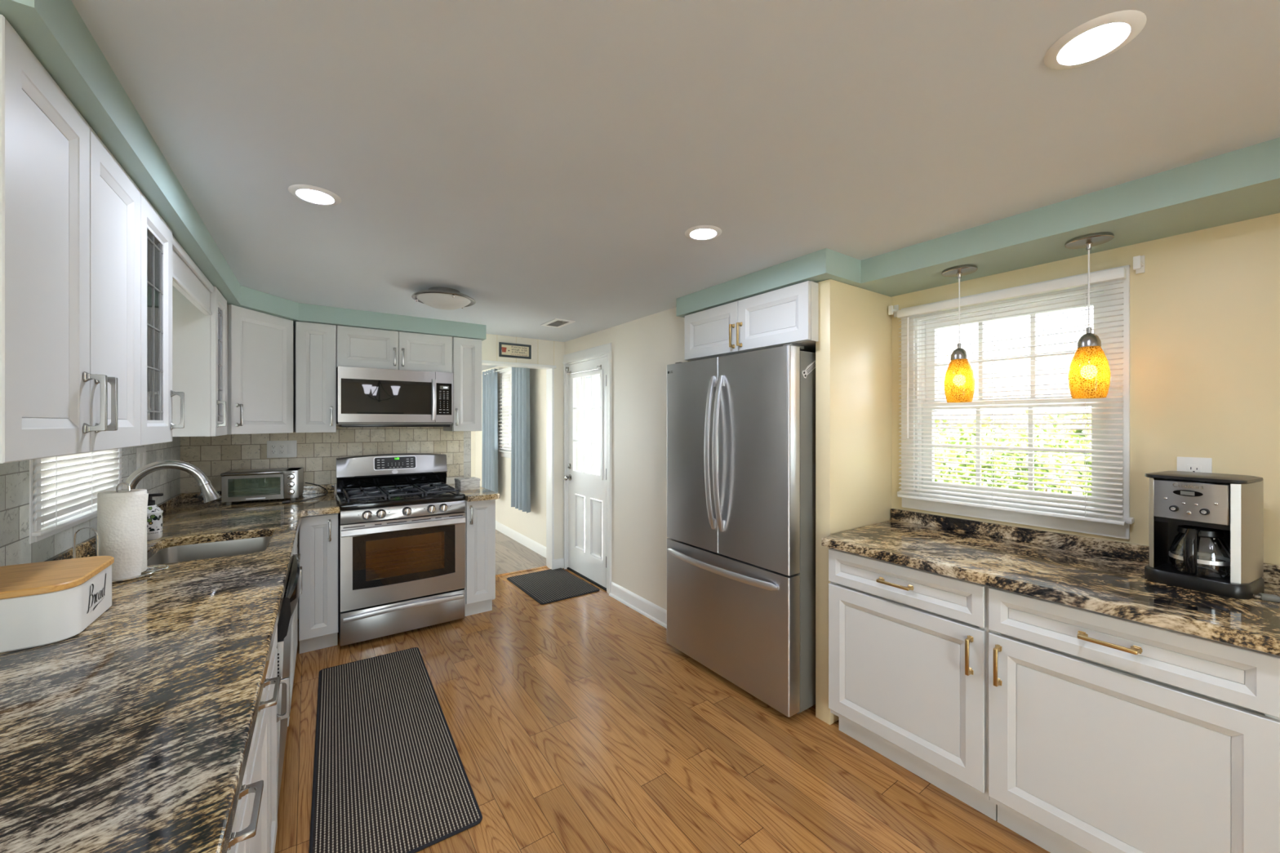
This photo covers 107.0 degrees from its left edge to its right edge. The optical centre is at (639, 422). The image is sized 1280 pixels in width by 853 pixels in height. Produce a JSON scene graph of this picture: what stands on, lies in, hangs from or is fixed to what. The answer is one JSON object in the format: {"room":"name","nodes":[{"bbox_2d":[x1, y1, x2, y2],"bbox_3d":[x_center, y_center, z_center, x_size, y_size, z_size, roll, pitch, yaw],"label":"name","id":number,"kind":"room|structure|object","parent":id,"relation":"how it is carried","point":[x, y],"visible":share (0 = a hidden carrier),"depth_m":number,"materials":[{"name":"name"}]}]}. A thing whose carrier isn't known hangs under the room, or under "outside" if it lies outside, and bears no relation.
{"room":"kitchen","nodes":[
{"label":"kitchen","id":0,"kind":"room"},
{"bbox_2d":[297,333,564,618],"bbox_3d":[-2.028,0.320,3.884,3.030,2.240,0.131,0,0,-35],"label":"wall","id":1,"kind":"structure","parent":0,"point":[544,352],"depth_m":4.64,"materials":[{"name":"paint"}]},
{"bbox_2d":[295,321,336,432],"bbox_3d":[-2.308,-0.307,3.372,0.231,0.751,0.381,0,0,-35],"label":"upper cabinet","id":2,"kind":"object","parent":1,"relation":"attached to","point":[315,343],"visible":1,"depth_m":3.25,"materials":[{"name":"white paint"}]},
{"bbox_2d":[180,425,471,493],"bbox_3d":[-2.256,0.273,3.639,1.865,0.505,0.008,0,0,-35],"label":"wall tiles","id":3,"kind":"structure","parent":1,"relation":"attached to","point":[317,453],"depth_m":3.54,"materials":[{"name":"tile"}]},
{"bbox_2d":[266,440,297,457],"bbox_3d":[-2.575,0.190,3.405,0.172,0.122,0.010,0,0,-35],"label":"outlet plate","id":4,"kind":"object","parent":3,"relation":"attached to","point":[275,449],"visible":1,"depth_m":3.40,"materials":[{"name":"white plastic"}]},
{"bbox_2d":[270,444,276,453],"bbox_3d":[-2.613,0.190,3.375,0.034,0.068,0.004,0,0,-35],"label":"receptacle","id":5,"kind":"object","parent":4,"relation":"attached to","point":[273,447],"depth_m":3.37,"materials":[{"name":"white plastic"}]},
{"bbox_2d":[279,444,284,453],"bbox_3d":[-2.574,0.190,3.403,0.034,0.068,0.004,0,0,-35],"label":"receptacle","id":6,"kind":"object","parent":4,"relation":"attached to","point":[282,446],"depth_m":3.40,"materials":[{"name":"white plastic"}]},
{"bbox_2d":[287,444,293,453],"bbox_3d":[-2.535,0.190,3.431,0.034,0.068,0.004,0,0,-35],"label":"rocker switch","id":7,"kind":"object","parent":4,"relation":"attached to","point":[290,446],"depth_m":3.43,"materials":[{"name":"white plastic"}]},
{"bbox_2d":[336,325,452,373],"bbox_3d":[-1.894,-0.537,3.662,0.775,0.291,0.381,0,0,-35],"label":"upper cabinet","id":8,"kind":"object","parent":1,"relation":"attached to","point":[356,347],"visible":0.97,"depth_m":3.50,"materials":[{"name":"white paint"}]},
{"bbox_2d":[336,366,453,426],"bbox_3d":[-1.875,-0.178,3.628,0.760,0.421,0.455,0,0,-35],"label":"microwave","id":9,"kind":"object","parent":8,"relation":"attached to","point":[366,397],"visible":1,"depth_m":3.46,"materials":[{"name":"silver metal"}]},
{"bbox_2d":[443,337,481,431],"bbox_3d":[-1.480,-0.307,3.952,0.227,0.751,0.381,0,0,-35],"label":"upper cabinet","id":10,"kind":"object","parent":1,"relation":"attached to","point":[466,353],"visible":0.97,"depth_m":3.83,"materials":[{"name":"white paint"}]},
{"bbox_2d":[498,342,531,359],"bbox_3d":[-1.159,-0.669,4.402,0.302,0.130,0.018,0,0,-35],"label":"wall sign","id":11,"kind":"object","parent":1,"relation":"attached to","point":[505,349],"visible":1,"depth_m":4.40,"materials":[{"name":"paper"}]},
{"bbox_2d":[481,360,555,568],"bbox_3d":[-1.198,0.440,4.464,0.825,2.000,0.141,0,0,-35],"label":"trim opening","id":12,"kind":"structure","parent":1,"relation":"attached to","point":[549,369],"depth_m":4.65,"materials":[{"name":"white wood"}]},
{"bbox_2d":[551,558,564,569],"bbox_3d":[-0.804,1.390,4.653,0.138,0.100,0.014,0,0,-35],"label":"baseboard","id":13,"kind":"structure","parent":1,"relation":"attached to","point":[556,563],"depth_m":4.64,"materials":[{"name":"white wood"}]},
{"bbox_2d":[471,431,475,477],"bbox_3d":[-3.896,0.340,6.336,3.280,2.200,0.150,0,0,-35],"label":"wall","id":14,"kind":"structure","parent":0,"point":[473,433],"depth_m":7.20,"materials":[{"name":"paint"}]},
{"bbox_2d":[511,367,530,513],"bbox_3d":[-1.361,0.145,5.388,0.078,1.680,0.530,0,0,-35],"label":"curtain","id":15,"kind":"object","parent":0,"point":[520,410],"visible":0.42,"depth_m":5.34,"materials":[{"name":"blue fabric"}]},
{"bbox_2d":[475,306,687,609],"bbox_3d":[-1.078,0.320,5.299,0.150,2.240,5.080,0,0,-35],"label":"wall","id":16,"kind":"structure","parent":0,"point":[642,348],"depth_m":3.72,"materials":[{"name":"paint"}]},
{"bbox_2d":[481,367,511,376],"bbox_3d":[-1.640,-0.660,5.870,0.115,0.020,1.900,0,0,-35],"label":"curtain rod","id":17,"kind":"object","parent":16,"relation":"attached to","point":[507,367],"visible":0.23,"depth_m":5.88,"materials":[{"name":"white metal"}]},
{"bbox_2d":[481,368,497,499],"bbox_3d":[-2.001,0.145,6.301,0.078,1.680,0.580,0,0,-35],"label":"curtain","id":18,"kind":"object","parent":17,"relation":"hanging from","point":[490,380],"visible":0.97,"depth_m":6.25,"materials":[{"name":"blue fabric"}]},
{"bbox_2d":[498,370,511,457],"bbox_3d":[-1.555,-0.125,5.929,0.170,1.140,0.794,0,0,-35],"label":"window","id":19,"kind":"structure","parent":16,"relation":"in","point":[504,453],"depth_m":6.17,"materials":[{"name":"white glass"}]},
{"bbox_2d":[497,368,511,450],"bbox_3d":[-1.625,-0.170,5.881,0.044,1.020,0.740,0,0,-35],"label":"window blind","id":20,"kind":"object","parent":19,"relation":"attached to","point":[508,369],"visible":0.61,"depth_m":5.98,"materials":[{"name":"plastic"}]},
{"bbox_2d":[495,520,546,558],"bbox_3d":[-1.667,1.385,5.998,0.014,0.110,2.860,0,0,-35],"label":"baseboard","id":21,"kind":"structure","parent":16,"relation":"attached to","point":[524,540],"depth_m":5.60,"materials":[{"name":"white wood"}]},
{"bbox_2d":[562,342,611,593],"bbox_3d":[-0.444,0.384,4.367,0.160,2.113,0.891,0,0,-35],"label":"door frame","id":22,"kind":"structure","parent":16,"relation":"in","point":[604,350],"depth_m":4.15,"materials":[{"name":"white wood"}]},
{"bbox_2d":[564,356,606,591],"bbox_3d":[-0.483,0.438,4.360,0.152,2.005,0.769,0,0,-35],"label":"door","id":23,"kind":"structure","parent":22,"relation":"attached to","point":[587,380],"depth_m":4.34,"materials":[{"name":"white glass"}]},
{"bbox_2d":[608,581,666,628],"bbox_3d":[0.025,1.385,3.566,0.030,0.110,0.955,0,0,-35],"label":"baseboard","id":24,"kind":"structure","parent":16,"relation":"attached to","point":[655,613],"depth_m":3.60,"materials":[{"name":"white wood"}]},
{"bbox_2d":[274,529,1050,852],"bbox_3d":[-0.643,1.470,2.052,4.700,0.060,10.900,0,0,-35],"label":"floor","id":25,"kind":"structure","parent":0,"point":[575,724],"depth_m":2.05,"materials":[{"name":"brown wood"}]},
{"bbox_2d":[226,666,280,852],"bbox_3d":[-1.045,1.002,0.787,0.682,0.875,0.839,0,0,-34],"label":"base cabinet","id":26,"kind":"object","parent":25,"relation":"on","point":[250,829],"visible":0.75,"depth_m":1.06,"materials":[{"name":"white paint"}]},
{"bbox_2d":[267,626,289,852],"bbox_3d":[-1.364,1.002,1.262,0.682,0.875,0.299,0,0,-34],"label":"base cabinet","id":27,"kind":"object","parent":25,"relation":"on","point":[273,717],"visible":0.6,"depth_m":1.49,"materials":[{"name":"white paint"}]},
{"bbox_2d":[276,555,301,810],"bbox_3d":[-1.568,1.009,1.672,0.604,0.862,0.600,0,0,-34],"label":"dishwasher","id":28,"kind":"object","parent":25,"relation":"on","point":[293,587],"visible":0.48,"depth_m":1.64,"materials":[{"name":"silver metal"}]},
{"bbox_2d":[287,533,302,726],"bbox_3d":[-2.048,1.002,2.281,0.682,0.875,0.929,0,0,-34],"label":"base cabinet","id":29,"kind":"object","parent":25,"relation":"on","point":[294,638],"visible":0.15,"depth_m":2.42,"materials":[{"name":"white paint"}]},
{"bbox_2d":[0,492,339,852],"bbox_3d":[-1.572,0.545,1.711,0.933,0.038,3.950,0,0,-35],"label":"countertop","id":30,"kind":"structure","parent":29,"relation":"on","point":[132,731],"depth_m":0.89,"materials":[{"name":"stone"}]},
{"bbox_2d":[0,555,114,653],"bbox_3d":[-1.554,0.455,1.192,0.264,0.140,0.312,0,0,-34],"label":"bin","id":31,"kind":"object","parent":30,"relation":"on","point":[42,603],"visible":1,"depth_m":1.14,"materials":[{"name":"white ceramic"}]},
{"bbox_2d":[44,493,182,561],"bbox_3d":[-1.929,0.495,1.492,0.020,0.060,3.857,0,0,-34],"label":"granite upstand","id":32,"kind":"object","parent":30,"relation":"on","point":[87,548],"visible":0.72,"depth_m":1.86,"materials":[{"name":"brown stone"}]},
{"bbox_2d":[72,482,168,582],"bbox_3d":[-1.764,0.363,1.614,0.163,0.320,0.200,0,0,-6],"label":"paper towel holder","id":33,"kind":"object","parent":30,"relation":"on","point":[153,568],"visible":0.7,"depth_m":1.56,"materials":[{"name":"silver metal"}]},
{"bbox_2d":[97,488,148,580],"bbox_3d":[-1.761,0.377,1.616,0.123,0.286,0.117,0,0,-35],"label":"paper towel roll","id":34,"kind":"object","parent":33,"relation":"on","point":[122,515],"visible":0.87,"depth_m":1.58,"materials":[{"name":"white paper"}]},
{"bbox_2d":[146,493,163,540],"bbox_3d":[-2.222,0.424,2.143,0.089,0.203,0.090,0,0,45],"label":"soap dispenser","id":35,"kind":"object","parent":30,"relation":"on","point":[154,513],"visible":0.68,"depth_m":2.13,"materials":[{"name":"ceramic"}]},
{"bbox_2d":[121,459,222,502],"bbox_3d":[-1.978,0.341,2.005,0.320,0.370,0.126,0,0,-34],"label":"faucet","id":36,"kind":"object","parent":30,"relation":"on","point":[210,494],"visible":0.68,"depth_m":1.98,"materials":[{"name":"silver metal"}]},
{"bbox_2d":[146,536,271,565],"bbox_3d":[-1.846,0.653,2.038,0.436,0.174,0.556,0,0,-34],"label":"sink","id":37,"kind":"object","parent":30,"relation":"in","point":[179,553],"visible":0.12,"depth_m":2.23,"materials":[{"name":"metal"}]},
{"bbox_2d":[182,484,334,502],"bbox_3d":[-2.667,0.495,3.343,0.855,0.060,0.020,0,0,-35],"label":"granite upstand","id":38,"kind":"object","parent":30,"relation":"on","point":[197,496],"visible":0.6,"depth_m":3.48,"materials":[{"name":"brown stone"}]},
{"bbox_2d":[220,467,303,505],"bbox_3d":[-2.521,0.421,3.171,0.400,0.211,0.283,0,0,-28],"label":"toaster oven","id":39,"kind":"object","parent":30,"relation":"on","point":[243,485],"visible":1,"depth_m":3.16,"materials":[{"name":"metal"}]},
{"bbox_2d":[278,482,328,503],"bbox_3d":[-2.321,0.479,3.292,0.142,0.093,0.453,0,0,-13],"label":"power cable","id":40,"kind":"object","parent":30,"relation":"on","point":[286,501],"visible":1,"depth_m":3.24,"materials":[{"name":"black plastic"}]},
{"bbox_2d":[298,513,337,653],"bbox_3d":[-2.191,1.002,3.221,0.204,0.875,0.763,0,0,-35],"label":"base cabinet","id":41,"kind":"object","parent":25,"relation":"on","point":[317,534],"visible":0.94,"depth_m":2.95,"materials":[{"name":"white paint"}]},
{"bbox_2d":[308,647,482,852],"bbox_3d":[-1.210,1.435,2.223,0.525,0.012,1.575,0,0,-33],"label":"runner rug","id":42,"kind":"object","parent":25,"relation":"on","point":[390,776],"visible":1,"depth_m":1.98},
{"bbox_2d":[335,453,465,646],"bbox_3d":[-1.760,0.841,3.463,0.766,1.198,0.746,0,0,-35],"label":"gas range","id":43,"kind":"object","parent":25,"relation":"on","point":[402,527],"visible":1,"depth_m":3.23,"materials":[{"name":"silver metal"}]},
{"bbox_2d":[335,481,465,511],"bbox_3d":[-1.730,0.513,3.420,0.766,0.083,0.572,0,0,-35],"label":"cooktop","id":44,"kind":"object","parent":43,"relation":"in","point":[380,495],"depth_m":3.30,"materials":[{"name":"metal"}]},
{"bbox_2d":[339,511,465,612],"bbox_3d":[-1.629,0.920,3.275,0.762,0.544,0.286,0,0,-35],"label":"oven","id":45,"kind":"object","parent":43,"relation":"in","point":[385,562],"depth_m":3.17,"materials":[{"name":"silver metal"}]},
{"bbox_2d":[464,499,495,616],"bbox_3d":[-1.377,1.002,3.787,0.221,0.875,0.766,0,0,-35],"label":"base cabinet","id":46,"kind":"object","parent":25,"relation":"on","point":[480,516],"visible":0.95,"depth_m":3.51,"materials":[{"name":"white paint"}]},
{"bbox_2d":[447,483,499,502],"bbox_3d":[-1.362,0.545,3.774,0.235,0.038,0.810,0,0,-35],"label":"countertop","id":47,"kind":"structure","parent":46,"relation":"on","point":[482,494],"depth_m":3.48,"materials":[{"name":"stone"}]},
{"bbox_2d":[454,476,479,490],"bbox_3d":[-1.369,0.484,3.753,0.156,0.085,0.146,0,0,-39],"label":"tissue box","id":48,"kind":"object","parent":47,"relation":"on","point":[462,483],"visible":0.97,"depth_m":3.70,"materials":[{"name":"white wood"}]},
{"bbox_2d":[495,565,546,577],"bbox_3d":[-1.244,1.436,4.512,0.795,0.008,0.050,0,0,-35],"label":"threshold","id":49,"kind":"object","parent":25,"relation":"on","point":[544,566],"depth_m":4.57,"materials":[{"name":"brown wood"}]},
{"bbox_2d":[506,568,599,604],"bbox_3d":[-0.786,1.435,4.210,0.545,0.012,0.780,0,0,-36],"label":"door mat","id":50,"kind":"object","parent":25,"relation":"on","point":[547,586],"visible":1,"depth_m":4.16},
{"bbox_2d":[666,343,815,716],"bbox_3d":[0.749,0.529,2.843,0.892,1.822,0.940,0,0,-35],"label":"refrigerator","id":51,"kind":"object","parent":25,"relation":"on","point":[741,427],"visible":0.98,"depth_m":2.46,"materials":[{"name":"metal"}]},
{"bbox_2d":[802,360,815,377],"bbox_3d":[0.839,-0.264,2.337,0.120,0.094,0.003,0,0,-35],"label":"magnet","id":52,"kind":"object","parent":51,"relation":"attached to","point":[811,366],"visible":0.9,"depth_m":2.33,"materials":[{"name":"white plastic"}]},
{"bbox_2d":[828,547,997,821],"bbox_3d":[1.284,1.002,2.087,0.664,0.875,0.622,0,0,-35],"label":"base cabinet","id":53,"kind":"object","parent":25,"relation":"on","point":[908,646],"visible":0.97,"depth_m":1.87,"materials":[{"name":"white paint"}]},
{"bbox_2d":[988,586,1279,852],"bbox_3d":[1.639,1.002,1.578,0.664,0.875,0.617,0,0,-35],"label":"base cabinet","id":54,"kind":"object","parent":25,"relation":"on","point":[1108,733],"visible":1,"depth_m":1.38,"materials":[{"name":"white paint"}]},
{"bbox_2d":[821,520,1279,655],"bbox_3d":[1.472,0.545,1.841,0.673,0.038,1.310,0,0,-35],"label":"countertop","id":55,"kind":"structure","parent":54,"relation":"on","point":[1117,587],"depth_m":1.62,"materials":[{"name":"stone"}]},
{"bbox_2d":[890,508,1279,584],"bbox_3d":[1.739,0.495,2.029,0.020,0.060,1.310,0,0,-35],"label":"granite upstand","id":56,"kind":"object","parent":55,"relation":"on","point":[1140,553],"visible":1,"depth_m":2.03,"materials":[{"name":"brown stone"}]},
{"bbox_2d":[1144,471,1264,599],"bbox_3d":[1.825,0.347,1.538,0.222,0.358,0.226,0,0,-27],"label":"coffee maker","id":57,"kind":"object","parent":55,"relation":"on","point":[1232,504],"visible":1,"depth_m":1.48,"materials":[{"name":"black plastic"}]},
{"bbox_2d":[1155,516,1230,530],"bbox_3d":[1.809,0.320,1.536,0.120,0.016,0.160,0,0,-27],"label":"basket","id":58,"kind":"object","parent":57,"relation":"on","point":[1158,520],"depth_m":1.51,"materials":[{"name":"black plastic"}]},
{"bbox_2d":[1168,524,1230,577],"bbox_3d":[1.786,0.406,1.520,0.164,0.149,0.137,0,0,5],"label":"coffee carafe","id":59,"kind":"object","parent":57,"relation":"on","point":[1188,535],"visible":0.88,"depth_m":1.49,"materials":[{"name":"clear glass"}]},
{"bbox_2d":[1253,592,1279,602],"bbox_3d":[1.854,0.517,1.402,0.048,0.018,0.022,0,0,35],"label":"plug","id":60,"kind":"object","parent":55,"relation":"on","point":[1264,597],"visible":1,"depth_m":1.39,"materials":[{"name":"white plastic"}]},
{"bbox_2d":[71,0,1279,370],"bbox_3d":[-0.643,-0.830,2.052,4.700,0.140,10.900,0,0,-35],"label":"ceiling","id":61,"kind":"structure","parent":0,"point":[538,162],"depth_m":1.28,"materials":[{"name":"paint"}]},
{"bbox_2d":[0,0,485,341],"bbox_3d":[-1.399,-0.743,2.375,1.949,0.114,3.065,0,0,-35],"label":"soffit","id":62,"kind":"object","parent":61,"relation":"attached to","point":[54,31],"depth_m":1.25,"materials":[{"name":"teal paint"}]},
{"bbox_2d":[288,184,341,205],"bbox_3d":[-1.143,-0.797,1.666,0.156,0.006,0.156,0,0,-35],"label":"recessed light","id":63,"kind":"object","parent":61,"relation":"in","point":[305,193],"visible":1,"depth_m":1.66,"materials":[{"name":"white plastic"}]},
{"bbox_2d":[411,286,475,310],"bbox_3d":[-1.190,-0.748,2.878,0.360,0.105,0.360,0,0,-35],"label":"flush ceiling light","id":64,"kind":"object","parent":61,"relation":"attached to","point":[441,298],"visible":1,"depth_m":2.79,"materials":[{"name":"white glass"}]},
{"bbox_2d":[540,318,575,328],"bbox_3d":[-0.661,-0.786,3.797,0.170,0.028,0.290,0,0,-35],"label":"ceiling vent","id":65,"kind":"object","parent":61,"relation":"in","point":[556,322],"visible":1,"depth_m":3.77,"materials":[{"name":"white metal"}]},
{"bbox_2d":[684,225,721,240],"bbox_3d":[0.266,-0.797,1.995,0.156,0.006,0.156,0,0,-35],"label":"recessed light","id":66,"kind":"object","parent":61,"relation":"in","point":[700,233],"visible":1,"depth_m":1.98,"materials":[{"name":"white plastic"}]},
{"bbox_2d":[675,137,1279,317],"bbox_3d":[1.415,-0.743,2.037,0.775,0.114,3.015,0,0,-35],"label":"soffit","id":67,"kind":"object","parent":61,"relation":"attached to","point":[1241,184],"depth_m":1.76,"materials":[{"name":"teal paint"}]},
{"bbox_2d":[942,264,977,402],"bbox_3d":[1.432,-0.389,2.122,0.134,0.594,0.134,0,0,-35],"label":"pendant lamp","id":68,"kind":"object","parent":67,"relation":"hanging from","point":[959,363],"visible":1,"depth_m":2.09,"materials":[{"name":"orange glass"}]},
{"bbox_2d":[1064,231,1114,398],"bbox_3d":[1.679,-0.389,1.770,0.134,0.594,0.134,0,0,-35],"label":"pendant lamp","id":69,"kind":"object","parent":67,"relation":"hanging from","point":[1098,371],"visible":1,"depth_m":1.74,"materials":[{"name":"orange glass"}]},
{"bbox_2d":[1084,346,1093,364],"bbox_3d":[1.679,-0.250,1.770,0.026,0.072,0.026,0,0,-35],"label":"bulb socket","id":70,"kind":"object","parent":69,"relation":"attached to","point":[1092,348],"depth_m":1.76,"materials":[{"name":"yellow glass"}]},
{"bbox_2d":[1044,9,1146,70],"bbox_3d":[0.951,-0.797,0.995,0.156,0.006,0.156,0,0,-35],"label":"recessed light","id":71,"kind":"object","parent":61,"relation":"in","point":[1095,39],"visible":1,"depth_m":0.98,"materials":[{"name":"white plastic"}]},
{"bbox_2d":[815,279,891,724],"bbox_3d":[1.163,0.378,2.480,0.690,2.125,0.080,0,0,-35],"label":"wall partition","id":72,"kind":"structure","parent":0,"point":[853,348],"depth_m":2.32,"materials":[{"name":"beige paint"}]},
{"bbox_2d":[684,280,818,360],"bbox_3d":[0.774,-0.536,2.792,0.634,0.284,0.914,0,0,-35],"label":"upper cabinet","id":73,"kind":"object","parent":72,"relation":"attached to","point":[787,315],"visible":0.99,"depth_m":2.52,"materials":[{"name":"white paint"}]},
{"bbox_2d":[934,306,1093,492],"bbox_3d":[9.382,-0.810,8.395,7.000,5.400,12.800,0,0,-35],"label":"sky","id":74,"kind":"structure","parent":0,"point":[1079,313],"depth_m":7.71,"materials":[{"name":"white"}]},
{"bbox_2d":[891,213,1279,564],"bbox_3d":[2.785,0.320,0.685,0.150,2.240,4.730,0,0,-35],"label":"wall","id":75,"kind":"structure","parent":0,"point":[1205,304],"depth_m":1.70,"materials":[{"name":"beige paint"}]},
{"bbox_2d":[888,304,898,317],"bbox_3d":[1.358,-0.603,2.537,0.066,0.065,0.024,0,0,-35],"label":"curtain bracket","id":76,"kind":"object","parent":75,"relation":"attached to","point":[891,310],"visible":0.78,"depth_m":2.52,"materials":[{"name":"white plastic"}]},
{"bbox_2d":[897,266,1125,525],"bbox_3d":[1.598,-0.100,2.143,0.048,0.980,0.845,0,0,-35],"label":"window blind","id":77,"kind":"object","parent":75,"relation":"attached to","point":[1119,273],"visible":1,"depth_m":2.07,"materials":[{"name":"plastic"}]},
{"bbox_2d":[897,265,1134,539],"bbox_3d":[1.686,-0.079,2.205,0.170,1.057,0.878,0,0,-35],"label":"window","id":78,"kind":"structure","parent":75,"relation":"attached to","point":[1115,531],"depth_m":2.12,"materials":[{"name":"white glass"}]},
{"bbox_2d":[1133,255,1144,274],"bbox_3d":[1.883,-0.603,1.787,0.066,0.065,0.024,0,0,-35],"label":"curtain bracket","id":79,"kind":"object","parent":75,"relation":"attached to","point":[1138,261],"visible":1,"depth_m":1.77,"materials":[{"name":"white plastic"}]},
{"bbox_2d":[1177,456,1212,473],"bbox_3d":[1.982,0.185,1.694,0.010,0.122,0.082,0,0,-35],"label":"outlet plate","id":80,"kind":"object","parent":75,"relation":"attached to","point":[1198,464],"visible":0.47,"depth_m":1.69,"materials":[{"name":"white plastic"}]},
{"bbox_2d":[1186,464,1201,472],"bbox_3d":[1.980,0.185,1.692,0.004,0.068,0.034,0,0,-35],"label":"receptacle","id":81,"kind":"object","parent":80,"relation":"attached to","point":[1190,468],"depth_m":1.69,"materials":[{"name":"white plastic"}]},
{"bbox_3d":[-1.952,0.320,1.370,0.150,2.240,4.080,0,0,-34],"label":"wall","id":82,"kind":"structure","parent":0,"visible":0},
{"bbox_2d":[29,459,34,543],"bbox_3d":[-2.172,0.203,1.843,0.011,0.365,0.820,0,0,-34],"label":"window frame","id":83,"kind":"structure","parent":82,"relation":"in","point":[31,463],"depth_m":1.51,"materials":[{"name":"white wood"}]},
{"bbox_2d":[0,13,140,463],"bbox_3d":[-1.389,-0.307,1.005,0.370,0.751,0.721,0,0,-34],"label":"upper cabinet","id":84,"kind":"object","parent":82,"relation":"attached to","point":[70,212],"visible":1,"depth_m":0.97,"materials":[{"name":"white paint"}]},
{"bbox_2d":[33,448,121,542],"bbox_3d":[-2.227,-0.102,1.812,0.146,0.975,0.780,0,0,-34],"label":"window","id":85,"kind":"structure","parent":82,"relation":"in","point":[37,526],"depth_m":1.76,"materials":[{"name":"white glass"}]},
{"bbox_2d":[31,448,124,537],"bbox_3d":[-2.163,-0.113,1.849,0.035,0.955,0.810,0,0,-34],"label":"window blind","id":86,"kind":"object","parent":85,"relation":"attached to","point":[44,465],"visible":0.26,"depth_m":1.75,"materials":[{"name":"plastic"}]},
{"bbox_2d":[0,436,180,566],"bbox_3d":[-1.939,0.228,1.494,0.008,0.476,3.870,0,0,-34],"label":"wall tiles","id":87,"kind":"structure","parent":82,"relation":"attached to","point":[15,548],"depth_m":1.56,"materials":[{"name":"tile"}]},
{"bbox_2d":[136,446,146,470],"bbox_3d":[-2.553,0.188,2.424,0.009,0.125,0.135,0,0,-34],"label":"switch plate","id":88,"kind":"object","parent":87,"relation":"attached to","point":[140,451],"visible":0.82,"depth_m":2.41,"materials":[{"name":"white plastic"}]},
{"bbox_2d":[138,453,142,466],"bbox_3d":[-2.534,0.188,2.401,0.004,0.068,0.034,0,0,-34],"label":"rocker switch","id":89,"kind":"object","parent":88,"relation":"attached to","point":[140,454],"depth_m":2.39,"materials":[{"name":"white plastic"}]},
{"bbox_2d":[142,452,145,466],"bbox_3d":[-2.568,0.188,2.450,0.004,0.068,0.034,0,0,-34],"label":"rocker switch","id":90,"kind":"object","parent":88,"relation":"attached to","point":[144,453],"depth_m":2.44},
{"bbox_2d":[140,191,184,445],"bbox_3d":[-1.691,-0.307,1.454,0.370,0.751,0.355,0,0,-34],"label":"upper cabinet","id":91,"kind":"object","parent":82,"relation":"attached to","point":[157,393],"visible":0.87,"depth_m":1.55,"materials":[{"name":"white paint"}]},
{"bbox_2d":[172,235,213,315],"bbox_3d":[-1.915,-0.609,2.015,0.035,0.147,0.819,0,0,-34],"label":"window valance","id":92,"kind":"object","parent":91,"relation":"attached to","point":[188,278],"visible":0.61,"depth_m":1.99,"materials":[{"name":"white paint"}]},
{"bbox_2d":[172,285,226,436],"bbox_3d":[-2.343,-0.307,2.426,0.370,0.751,0.334,0,0,-34],"label":"upper cabinet","id":93,"kind":"object","parent":82,"relation":"attached to","point":[199,340],"visible":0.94,"depth_m":2.34,"materials":[{"name":"white paint"}]},
{"bbox_2d":[226,304,295,434],"bbox_3d":[-2.553,-0.307,2.963,0.620,0.750,0.774,0,0,-34],"label":"upper cabinet","id":94,"kind":"object","parent":82,"relation":"attached to","point":[261,346],"visible":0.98,"depth_m":2.91,"materials":[{"name":"white paint"}]},
{"label":"outside","id":95,"kind":"structure","parent":0,"visible":0},
{"bbox_3d":[9.874,1.915,10.570,23.700,0.050,38.000,0,0,-35],"label":"ground","id":96,"kind":"structure","parent":95,"visible":0},
{"bbox_2d":[934,417,974,482],"bbox_3d":[3.137,0.902,5.116,0.907,1.977,0.904,0,0,-35],"label":"shrub","id":97,"kind":"object","parent":96,"relation":"on","point":[935,421],"visible":0.02,"depth_m":4.91,"materials":[{"name":"green plant"}]},
{"bbox_2d":[934,415,1054,491],"bbox_3d":[2.736,0.914,3.780,0.878,1.953,0.868,0,0,-35],"label":"shrub","id":98,"kind":"object","parent":96,"relation":"on","point":[988,417],"visible":0.2,"depth_m":3.67,"materials":[{"name":"green plant"}]},
{"bbox_2d":[988,409,1091,493],"bbox_3d":[3.716,0.880,4.283,0.897,2.021,0.928,0,0,-35],"label":"shrub","id":99,"kind":"object","parent":96,"relation":"on","point":[1059,416],"visible":0.04,"depth_m":4.21,"materials":[{"name":"green plant"}]},
{"bbox_2d":[1048,414,1091,496],"bbox_3d":[3.212,0.872,3.092,0.881,2.037,0.859,0,0,-35],"label":"shrub","id":100,"kind":"object","parent":96,"relation":"on","point":[1080,416],"visible":0.06,"depth_m":3.22,"materials":[{"name":"green plant"}]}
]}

